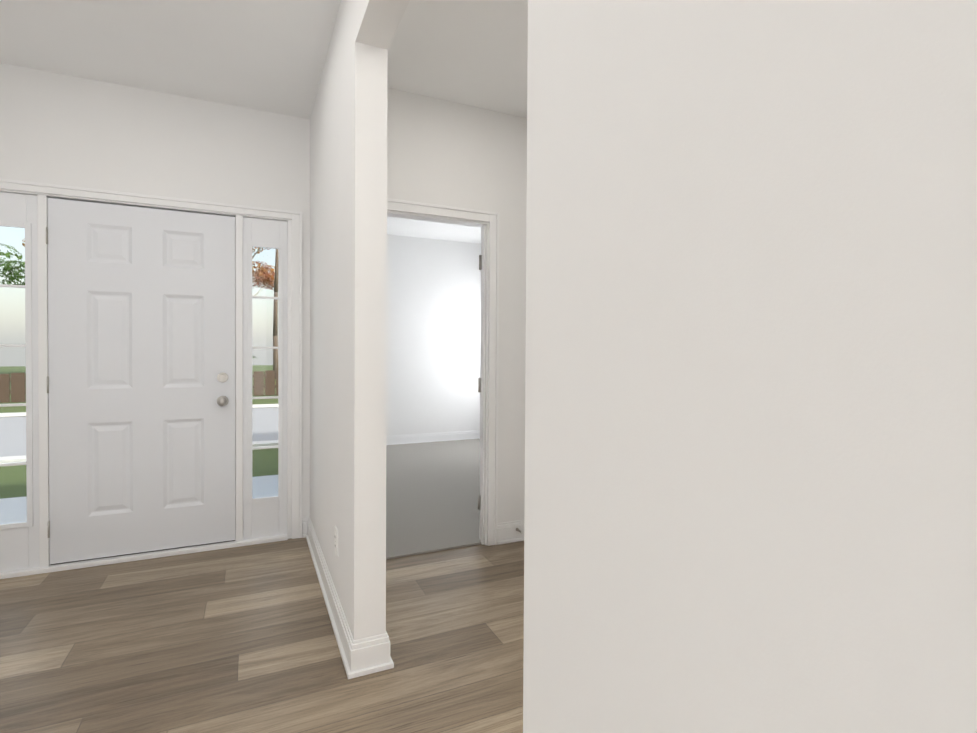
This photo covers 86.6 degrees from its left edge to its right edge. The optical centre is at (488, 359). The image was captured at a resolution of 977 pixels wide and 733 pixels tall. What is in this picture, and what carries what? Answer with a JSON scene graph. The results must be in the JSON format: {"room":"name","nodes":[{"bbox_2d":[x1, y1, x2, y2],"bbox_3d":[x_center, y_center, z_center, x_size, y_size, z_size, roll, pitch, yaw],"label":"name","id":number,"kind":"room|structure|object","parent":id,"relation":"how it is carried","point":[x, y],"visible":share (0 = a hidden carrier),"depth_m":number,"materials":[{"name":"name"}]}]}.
{"room":"entrance hallway","nodes":[
{"label":"entrance hallway","id":0,"kind":"room"},
{"bbox_2d":[0,63,309,516],"bbox_3d":[-2.014,-0.201,3.067,1.800,2.710,0.150,0,1,-25],"label":"wall","id":1,"kind":"structure","parent":0,"point":[63,129],"depth_m":3.01,"materials":[{"name":"paint"}]},
{"bbox_2d":[0,192,38,571],"bbox_3d":[-2.558,0.124,2.770,0.253,2.018,0.050,0,1,-25],"label":"sidelight window","id":2,"kind":"structure","parent":1,"relation":"in","point":[19,545],"depth_m":2.79,"materials":[{"name":"paint"}]},
{"bbox_2d":[46,198,235,563],"bbox_3d":[-1.980,0.122,2.999,0.924,1.998,0.114,0,1,-25],"label":"front door","id":3,"kind":"structure","parent":1,"relation":"in","point":[141,384],"depth_m":2.99,"materials":[{"name":"paint"}]},
{"bbox_2d":[0,534,287,578],"bbox_3d":[-2.013,1.137,3.090,1.510,0.034,0.210,0,1,-25],"label":"front door sill","id":4,"kind":"structure","parent":1,"relation":"attached to","point":[64,566],"depth_m":2.98,"materials":[{"name":"paint"}]},
{"bbox_2d":[0,179,302,567],"bbox_3d":[-2.001,0.104,3.064,1.686,2.100,0.176,0,1,-25],"label":"door frame","id":5,"kind":"structure","parent":1,"relation":"attached to","point":[43,192],"depth_m":3.19,"materials":[{"name":"paint"}]},
{"bbox_2d":[243,217,286,539],"bbox_3d":[-1.418,0.123,3.294,0.259,2.018,0.050,0,1,-25],"label":"sidelight window","id":6,"kind":"structure","parent":1,"relation":"in","point":[265,516],"depth_m":3.28,"materials":[{"name":"paint"}]},
{"bbox_2d":[0,537,523,732],"bbox_3d":[0.045,1.230,2.062,4.940,0.100,9.740,0,1,-25],"label":"floor","id":7,"kind":"structure","parent":0,"point":[241,639],"depth_m":2.10,"materials":[{"name":"wood"}]},
{"bbox_2d":[386,439,480,559],"bbox_3d":[-0.311,1.129,5.133,2.780,0.012,3.620,0,1,-25],"label":"floor carpet","id":8,"kind":"object","parent":7,"relation":"on","point":[432,490],"visible":0.21,"depth_m":4.29,"materials":[{"name":"grey carpet"}]},
{"bbox_2d":[0,0,527,243],"bbox_3d":[0.062,-1.590,2.023,4.940,0.120,9.740,0,1,-25],"label":"ceiling","id":9,"kind":"structure","parent":0,"point":[266,55],"depth_m":2.58,"materials":[{"name":"paint"}]},
{"bbox_2d":[386,234,480,435],"bbox_3d":[-1.139,-0.248,6.788,2.900,2.710,0.120,0,1,-25],"label":"wall","id":10,"kind":"structure","parent":0,"point":[433,325],"depth_m":6.90,"materials":[{"name":"paint"}]},
{"bbox_2d":[387,87,526,522],"bbox_3d":[0.447,-0.193,3.484,2.780,2.710,0.090,0,1,-25],"label":"wall","id":11,"kind":"structure","parent":0,"point":[447,153],"depth_m":3.23,"materials":[{"name":"paint"}]},
{"bbox_2d":[387,198,498,545],"bbox_3d":[-0.367,0.125,3.102,0.892,2.076,0.114,0,1,-25],"label":"door frame","id":12,"kind":"structure","parent":11,"relation":"attached to","point":[487,222],"depth_m":3.23,"materials":[{"name":"paint"}]},
{"bbox_2d":[478,255,481,509],"bbox_3d":[-0.052,0.147,3.291,0.012,1.624,0.042,0,1,-25],"label":"back hall hinge mount","id":13,"kind":"object","parent":11,"relation":"attached to","point":[479,379],"visible":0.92,"depth_m":3.29,"materials":[{"name":"grey metal"}]},
{"bbox_2d":[310,0,976,732],"bbox_3d":[-0.392,-0.175,1.838,0.120,2.710,9.500,0,1,-25],"label":"wall","id":14,"kind":"structure","parent":0,"point":[750,366],"depth_m":0.43,"materials":[{"name":"paint"}]},
{"bbox_2d":[334,526,337,556],"bbox_3d":[-0.681,0.812,2.316,0.008,0.116,0.072,0,1,-25],"label":"electrical outlet plate","id":15,"kind":"object","parent":14,"relation":"attached to","point":[336,540],"visible":1,"depth_m":2.30,"materials":[{"name":"white plastic"}]},
{"bbox_2d":[302,430,523,678],"bbox_3d":[0.046,1.116,2.061,4.700,0.128,9.500,0,1,-25],"label":"baseboard","id":16,"kind":"structure","parent":14,"relation":"attached to","point":[366,656],"depth_m":2.37,"materials":[{"name":"paint"}]},
{"label":"outside","id":17,"kind":"structure","parent":0,"visible":0},
{"bbox_2d":[0,365,277,498],"bbox_3d":[-11.351,1.187,22.414,80.000,0.110,70.000,0,1,-25],"label":"lawn","id":18,"kind":"structure","parent":17,"point":[261,466],"depth_m":6.95,"materials":[{"name":"green plant"}]},
{"bbox_2d":[0,244,24,284],"bbox_3d":[-18.441,-6.082,22.907,5.532,14.342,5.644,0,1,-25],"label":"tree","id":19,"kind":"object","parent":18,"relation":"on","point":[10,269],"depth_m":20.97,"materials":[{"name":"green plant"}]},
{"bbox_2d":[0,370,277,402],"bbox_3d":[-12.038,0.781,15.530,21.000,0.875,0.080,0,1,-25],"label":"fence","id":20,"kind":"object","parent":18,"relation":"on","point":[16,385],"depth_m":14.88,"materials":[{"name":"brown wood"}]},
{"bbox_2d":[252,247,274,295],"bbox_3d":[-16.835,-7.609,37.749,5.508,17.004,6.818,0,1,-25],"label":"tree","id":21,"kind":"object","parent":18,"relation":"on","point":[258,277],"depth_m":38.58,"materials":[{"name":"orange plant"}]},
{"bbox_2d":[273,249,277,378],"bbox_3d":[-11.308,-6.090,27.668,4.158,14.304,6.128,0,1,-25],"label":"tree","id":22,"kind":"object","parent":18,"relation":"on","point":[275,340],"depth_m":27.83,"materials":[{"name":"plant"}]},
{"bbox_2d":[0,404,277,462],"bbox_3d":[-5.920,1.347,10.604,80.000,0.160,6.600,0,1,-25],"label":"street","id":23,"kind":"structure","parent":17,"point":[8,421],"depth_m":9.72,"materials":[{"name":"concrete"}]},
{"bbox_2d":[0,475,277,522],"bbox_3d":[-4.934,1.210,2.837,7.300,0.100,1.830,0,1,-25],"label":"porch","id":24,"kind":"object","parent":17,"point":[17,502],"depth_m":4.24,"materials":[{"name":"concrete"}]}
]}

